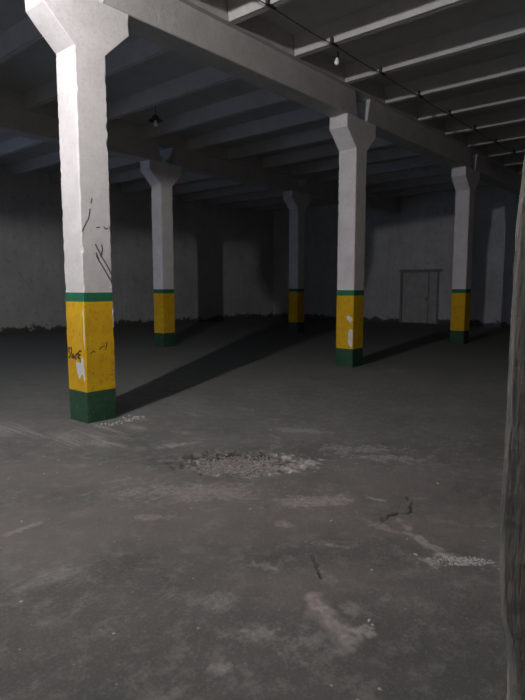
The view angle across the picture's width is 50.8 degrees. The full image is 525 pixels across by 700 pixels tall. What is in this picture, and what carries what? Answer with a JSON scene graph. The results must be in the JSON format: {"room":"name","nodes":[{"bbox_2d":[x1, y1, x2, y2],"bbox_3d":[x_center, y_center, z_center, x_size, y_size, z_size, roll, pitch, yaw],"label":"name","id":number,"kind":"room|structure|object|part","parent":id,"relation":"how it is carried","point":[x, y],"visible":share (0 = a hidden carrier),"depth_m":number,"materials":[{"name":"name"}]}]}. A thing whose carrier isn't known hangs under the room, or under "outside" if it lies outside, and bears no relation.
{"room":"abandoned warehouse","nodes":[
{"label":"abandoned warehouse","id":0,"kind":"room"},
{"bbox_2d":[0,166,273,334],"bbox_3d":[-8.765,-3.312,18.776,0.300,5.650,29.100,6,9,40],"label":"wall","id":1,"kind":"structure","parent":0,"point":[223,257],"depth_m":22.70,"materials":[{"name":"white paint"}]},
{"bbox_2d":[0,317,509,699],"bbox_3d":[-0.427,0.275,12.043,22.200,0.072,29.100,6,9,40],"label":"floor","id":2,"kind":"structure","parent":0,"point":[127,572],"depth_m":3.85,"materials":[{"name":"concrete"}]},
{"bbox_2d":[25,0,128,423],"bbox_3d":[-2.102,-1.550,6.593,0.408,4.880,1.090,6,9,40],"label":"concrete column","id":3,"kind":"structure","parent":2,"relation":"on","point":[81,33],"depth_m":6.43,"materials":[{"name":"white paint"}]},
{"bbox_2d":[97,0,356,116],"bbox_3d":[-0.157,-4.457,8.560,0.404,0.450,5.620,6,9,40],"label":"ceiling beam","id":4,"kind":"structure","parent":3,"relation":"on","point":[174,25],"depth_m":8.01,"materials":[{"name":"grey concrete"}]},
{"bbox_2d":[95,416,144,427],"bbox_3d":[-1.711,0.862,6.681,0.194,0.036,0.683,6,9,40],"label":"crumbs","id":5,"kind":"object","parent":2,"relation":"on","point":[134,417],"visible":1,"depth_m":6.70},
{"bbox_2d":[140,159,181,346],"bbox_3d":[-2.682,-2.502,14.913,0.408,4.880,1.090,6,9,40],"label":"concrete column","id":6,"kind":"structure","parent":2,"relation":"on","point":[161,176],"depth_m":14.75,"materials":[{"name":"white paint"}]},
{"bbox_2d":[0,104,160,161],"bbox_3d":[-7.751,-4.472,8.694,0.405,0.450,15.320,6,9,40],"label":"ceiling beam","id":7,"kind":"structure","parent":6,"relation":"on","point":[13,121],"depth_m":12.08,"materials":[{"name":"grey concrete"}]},
{"bbox_2d":[162,147,298,191],"bbox_3d":[-0.738,-5.410,16.879,0.404,0.450,5.680,6,9,40],"label":"ceiling beam","id":8,"kind":"structure","parent":6,"relation":"on","point":[193,162],"depth_m":16.29,"materials":[{"name":"white concrete"}]},
{"bbox_2d":[185,452,291,478],"bbox_3d":[-0.217,1.066,5.136,1.001,0.077,0.684,0,7,1],"label":"gravel","id":9,"kind":"object","parent":2,"relation":"on","point":[226,460],"visible":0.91,"depth_m":5.15,"materials":[{"name":"grey gravel"}]},
{"bbox_2d":[283,190,310,332],"bbox_3d":[1.207,-3.022,19.452,0.408,4.880,1.090,6,9,40],"label":"concrete column","id":10,"kind":"structure","parent":2,"relation":"on","point":[296,202],"depth_m":19.29,"materials":[{"name":"white paint"}]},
{"bbox_2d":[298,180,398,213],"bbox_3d":[3.618,-5.992,21.963,0.405,0.450,7.120,6,9,40],"label":"ceiling beam","id":11,"kind":"structure","parent":10,"relation":"on","point":[317,190],"depth_m":20.57,"materials":[{"name":"grey concrete"}]},
{"bbox_2d":[330,113,375,366],"bbox_3d":[1.788,-2.069,11.133,0.408,4.880,1.090,6,9,40],"label":"concrete column","id":12,"kind":"structure","parent":2,"relation":"on","point":[353,136],"depth_m":10.96,"materials":[{"name":"white paint"}]},
{"bbox_2d":[356,99,470,167],"bbox_3d":[3.732,-4.977,13.099,0.404,0.450,5.620,6,9,40],"label":"ceiling beam","id":13,"kind":"structure","parent":12,"relation":"on","point":[391,126],"depth_m":12.46,"materials":[{"name":"grey concrete"}]},
{"bbox_2d":[450,166,479,343],"bbox_3d":[5.677,-2.589,15.672,0.408,4.880,1.090,6,9,40],"label":"concrete column","id":14,"kind":"structure","parent":2,"relation":"on","point":[465,179],"depth_m":15.51,"materials":[{"name":"white paint"}]},
{"bbox_2d":[471,154,521,195],"bbox_3d":[8.088,-5.559,18.183,0.403,0.450,7.120,6,9,40],"label":"ceiling beam","id":15,"kind":"structure","parent":14,"relation":"on","point":[492,173],"depth_m":16.89,"materials":[{"name":"white concrete"}]},
{"bbox_2d":[437,556,494,565],"bbox_3d":[1.205,1.249,3.276,0.342,0.015,0.121,0,7,0],"label":"crumbs","id":16,"kind":"object","parent":2,"relation":"on","point":[449,558],"visible":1,"depth_m":3.28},
{"bbox_2d":[0,0,524,210],"bbox_3d":[-1.418,-5.509,12.031,19.853,0.250,29.400,6,9,40],"label":"ceiling","id":17,"kind":"structure","parent":0,"point":[34,66],"depth_m":10.18,"materials":[{"name":"grey concrete"}]},
{"bbox_2d":[0,16,44,63],"bbox_3d":[-3.874,-4.847,8.677,5.270,0.302,0.210,6,9,40],"label":"rib","id":18,"kind":"object","parent":17,"relation":"attached to","point":[23,35],"visible":0.46,"depth_m":8.49,"materials":[{"name":"grey concrete"}]},
{"bbox_2d":[0,136,44,156],"bbox_3d":[-6.927,-5.595,15.215,6.710,0.302,0.210,6,9,40],"label":"rib","id":19,"kind":"object","parent":17,"relation":"attached to","point":[19,143],"visible":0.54,"depth_m":14.87,"materials":[{"name":"grey concrete"}]},
{"bbox_2d":[6,150,60,176],"bbox_3d":[-5.944,-5.727,16.363,6.710,0.302,0.210,6,9,40],"label":"rib","id":20,"kind":"object","parent":17,"relation":"attached to","point":[50,159],"visible":0.52,"depth_m":17.29,"materials":[{"name":"white concrete"}]},
{"bbox_2d":[23,38,171,109],"bbox_3d":[-2.891,-4.978,9.825,5.270,0.302,0.210,6,9,40],"label":"rib","id":21,"kind":"object","parent":17,"relation":"attached to","point":[137,52],"visible":0.51,"depth_m":9.37,"materials":[{"name":"grey concrete"}]},
{"bbox_2d":[49,150,162,182],"bbox_3d":[-4.961,-5.858,17.510,6.710,0.302,0.210,6,9,40],"label":"rib","id":22,"kind":"object","parent":17,"relation":"attached to","point":[114,162],"visible":0.34,"depth_m":17.10,"materials":[{"name":"white concrete"}]},
{"bbox_2d":[109,168,144,184],"bbox_3d":[-3.978,-5.989,18.657,6.710,0.302,0.210,6,9,40],"label":"rib","id":23,"kind":"object","parent":17,"relation":"attached to","point":[134,174],"visible":0.26,"depth_m":19.23,"materials":[{"name":"white concrete"}]},
{"bbox_2d":[148,106,162,126],"bbox_3d":[-2.196,-4.940,11.296,0.310,0.713,0.310,6,9,40],"label":"hanging bulb","id":24,"kind":"object","parent":17,"relation":"hanging from","point":[154,119],"visible":0.98,"depth_m":11.30,"materials":[{"name":"black plastic"}]},
{"bbox_3d":[-2.196,-4.753,11.317,0.310,0.110,0.310,6,9,40],"label":"lamp shade","id":25,"kind":"part","parent":24,"relation":"part of","materials":[{"name":"black metal"}]},
{"bbox_2d":[121,172,214,193],"bbox_3d":[-2.995,-6.121,19.804,6.710,0.302,0.210,6,9,40],"label":"rib","id":26,"kind":"object","parent":17,"relation":"attached to","point":[187,177],"visible":0.47,"depth_m":20.80,"materials":[{"name":"white concrete"}]},
{"bbox_2d":[107,66,237,121],"bbox_3d":[-1.909,-5.110,10.972,5.270,0.302,0.210,6,9,40],"label":"rib","id":27,"kind":"object","parent":17,"relation":"attached to","point":[207,77],"visible":0.75,"depth_m":10.83,"materials":[{"name":"grey concrete"}]},
{"bbox_2d":[172,178,243,195],"bbox_3d":[-2.013,-6.252,20.951,6.710,0.302,0.210,6,9,40],"label":"rib","id":28,"kind":"object","parent":17,"relation":"attached to","point":[216,183],"visible":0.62,"depth_m":21.06,"materials":[{"name":"white concrete"}]},
{"bbox_2d":[142,89,289,138],"bbox_3d":[-0.926,-5.241,12.119,5.270,0.302,0.210,6,9,40],"label":"rib","id":29,"kind":"object","parent":17,"relation":"attached to","point":[262,98],"visible":0.83,"depth_m":12.14,"materials":[{"name":"grey concrete"}]},
{"bbox_2d":[179,184,270,202],"bbox_3d":[-1.030,-6.383,22.098,6.710,0.302,0.210,6,9,40],"label":"rib","id":30,"kind":"object","parent":17,"relation":"attached to","point":[241,189],"visible":0.7,"depth_m":22.57,"materials":[{"name":"grey concrete"}]},
{"bbox_2d":[204,189,282,205],"bbox_3d":[-0.047,-6.515,23.245,6.710,0.302,0.210,6,9,40],"label":"rib","id":31,"kind":"object","parent":17,"relation":"attached to","point":[271,193],"visible":0.66,"depth_m":23.79,"materials":[{"name":"grey concrete"}]},
{"bbox_2d":[188,107,329,150],"bbox_3d":[0.057,-5.372,13.266,5.270,0.302,0.210,6,9,40],"label":"rib","id":32,"kind":"object","parent":17,"relation":"attached to","point":[306,115],"visible":0.86,"depth_m":13.32,"materials":[{"name":"grey concrete"}]},
{"bbox_2d":[227,0,292,23],"bbox_3d":[1.565,-4.547,6.056,5.233,0.302,0.210,6,9,40],"label":"rib","id":33,"kind":"object","parent":17,"relation":"attached to","point":[239,11],"visible":0.98,"depth_m":7.50,"materials":[{"name":"grey concrete"}]},
{"bbox_2d":[227,126,333,159],"bbox_3d":[1.040,-5.504,14.413,5.270,0.302,0.210,6,9,40],"label":"rib","id":34,"kind":"object","parent":17,"relation":"attached to","point":[321,134],"visible":0.62,"depth_m":14.77,"materials":[{"name":"grey concrete"}]},
{"bbox_2d":[261,136,395,168],"bbox_3d":[2.023,-5.635,15.560,5.270,0.302,0.210,6,9,40],"label":"rib","id":35,"kind":"object","parent":17,"relation":"attached to","point":[329,150],"visible":0.66,"depth_m":16.06,"materials":[{"name":"grey concrete"}]},
{"bbox_2d":[291,146,420,175],"bbox_3d":[3.006,-5.766,16.707,5.270,0.302,0.210,6,9,40],"label":"rib","id":36,"kind":"object","parent":17,"relation":"attached to","point":[394,153],"visible":0.68,"depth_m":16.52,"materials":[{"name":"white concrete"}]},
{"bbox_2d":[317,156,441,181],"bbox_3d":[3.989,-5.898,17.855,5.270,0.302,0.210,6,9,40],"label":"rib","id":37,"kind":"object","parent":17,"relation":"attached to","point":[422,161],"visible":0.6,"depth_m":17.66,"materials":[{"name":"white concrete"}]},
{"bbox_2d":[293,0,473,57],"bbox_3d":[2.547,-4.678,7.203,5.233,0.302,0.210,6,9,40],"label":"rib","id":38,"kind":"object","parent":17,"relation":"attached to","point":[387,14],"visible":0.99,"depth_m":7.99,"materials":[{"name":"grey concrete"}]},
{"bbox_2d":[366,164,451,184],"bbox_3d":[4.971,-6.029,19.002,5.270,0.302,0.210,6,9,40],"label":"rib","id":39,"kind":"object","parent":17,"relation":"attached to","point":[442,169],"visible":0.57,"depth_m":18.88,"materials":[{"name":"white concrete"}]},
{"bbox_2d":[365,174,452,192],"bbox_3d":[5.954,-6.160,20.149,5.270,0.302,0.210,6,9,40],"label":"rib","id":40,"kind":"object","parent":17,"relation":"attached to","point":[439,179],"visible":0.64,"depth_m":20.47,"materials":[{"name":"white concrete"}]},
{"bbox_2d":[344,10,524,83],"bbox_3d":[3.530,-4.810,8.351,5.233,0.302,0.210,6,9,40],"label":"rib","id":41,"kind":"object","parent":17,"relation":"attached to","point":[511,26],"visible":0.99,"depth_m":8.83,"materials":[{"name":"grey concrete"}]},
{"bbox_2d":[380,180,491,197],"bbox_3d":[6.937,-6.292,21.296,5.270,0.302,0.210,6,9,40],"label":"rib","id":42,"kind":"object","parent":17,"relation":"attached to","point":[445,186],"visible":0.56,"depth_m":21.75,"materials":[{"name":"grey concrete"}]},
{"bbox_2d":[385,51,524,104],"bbox_3d":[4.513,-4.941,9.498,5.233,0.302,0.210,6,9,40],"label":"rib","id":43,"kind":"object","parent":17,"relation":"attached to","point":[514,64],"visible":0.99,"depth_m":10.16,"materials":[{"name":"grey concrete"}]},
{"bbox_2d":[418,82,524,121],"bbox_3d":[5.496,-5.072,10.645,5.233,0.302,0.210,6,9,40],"label":"rib","id":44,"kind":"object","parent":17,"relation":"attached to","point":[513,93],"visible":1,"depth_m":11.47,"materials":[{"name":"grey concrete"}]},
{"bbox_2d":[445,106,524,135],"bbox_3d":[6.479,-5.204,11.792,5.233,0.302,0.210,6,9,40],"label":"rib","id":45,"kind":"object","parent":17,"relation":"attached to","point":[517,114],"visible":0.99,"depth_m":12.78,"materials":[{"name":"grey concrete"}]},
{"bbox_2d":[468,124,524,146],"bbox_3d":[7.462,-5.335,12.939,5.233,0.302,0.210,6,9,40],"label":"rib","id":46,"kind":"object","parent":17,"relation":"attached to","point":[515,132],"visible":0.99,"depth_m":14.08,"materials":[{"name":"grey concrete"}]},
{"bbox_2d":[487,140,524,157],"bbox_3d":[8.444,-5.466,14.086,5.233,0.302,0.210,6,9,40],"label":"rib","id":47,"kind":"object","parent":17,"relation":"attached to","point":[494,150],"visible":0.98,"depth_m":15.39,"materials":[{"name":"grey concrete"}]},
{"bbox_2d":[504,152,524,165],"bbox_3d":[9.427,-5.598,15.233,5.233,0.302,0.210,6,9,40],"label":"rib","id":48,"kind":"object","parent":17,"relation":"attached to","point":[512,159],"visible":1,"depth_m":16.69,"materials":[{"name":"grey concrete"}]},
{"bbox_2d":[519,164,522,173],"bbox_3d":[10.410,-5.729,16.381,5.233,0.302,0.210,6,9,40],"label":"rib","id":49,"kind":"object","parent":17,"relation":"attached to","point":[520,165],"visible":0.53,"depth_m":17.97,"materials":[{"name":"white concrete"}]},
{"bbox_2d":[273,186,518,327],"bbox_3d":[7.708,-3.868,23.632,18.453,5.650,0.300,6,9,40],"label":"wall","id":50,"kind":"structure","parent":0,"point":[421,236],"depth_m":24.38,"materials":[{"name":"white paint"}]},
{"bbox_2d":[0,87,401,202],"bbox_3d":[-3.399,-5.426,13.730,0.580,0.300,28.788,6,9,40],"label":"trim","id":51,"kind":"structure","parent":50,"relation":"attached to","point":[10,98],"depth_m":14.48,"materials":[{"name":"grey concrete"}]},
{"bbox_2d":[179,0,521,176],"bbox_3d":[1.071,-4.994,9.950,0.580,0.300,28.788,6,9,40],"label":"ceiling beam","id":52,"kind":"structure","parent":50,"relation":"attached to","point":[257,28],"depth_m":9.48,"materials":[{"name":"grey concrete"}]},
{"bbox_2d":[399,269,442,324],"bbox_3d":[6.981,-2.332,24.372,1.980,2.430,0.310,6,9,40],"label":"door","id":53,"kind":"structure","parent":50,"relation":"in","point":[419,288],"depth_m":24.31,"materials":[{"name":"grey metal"}]},
{"bbox_2d":[500,156,524,699],"bbox_3d":[6.559,-1.806,5.621,3.302,5.650,28.800,6,9,40],"label":"wall","id":54,"kind":"structure","parent":0,"point":[512,519],"depth_m":1.34,"materials":[{"name":"grey concrete"}]},
{"bbox_3d":[-0.401,-4.284,3.762,5.233,0.302,0.210,6,9,40],"label":"rib","id":55,"kind":"object","parent":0,"visible":0},
{"bbox_2d":[258,0,523,159],"bbox_3d":[3.675,-5.017,11.351,0.518,0.112,23.108,5,8,39],"label":"cable","id":56,"kind":"object","parent":55,"relation":"hanging from","point":[266,3],"visible":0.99,"depth_m":9.33,"materials":[{"name":"black rubber"}]},
{"bbox_2d":[334,51,338,64],"bbox_3d":[1.146,-4.512,8.495,0.076,0.251,0.076,6,9,40],"label":"hanging bulb","id":57,"kind":"object","parent":56,"relation":"hanging from","point":[336,62],"visible":1,"depth_m":8.48,"materials":[{"name":"white glass"}]}
]}

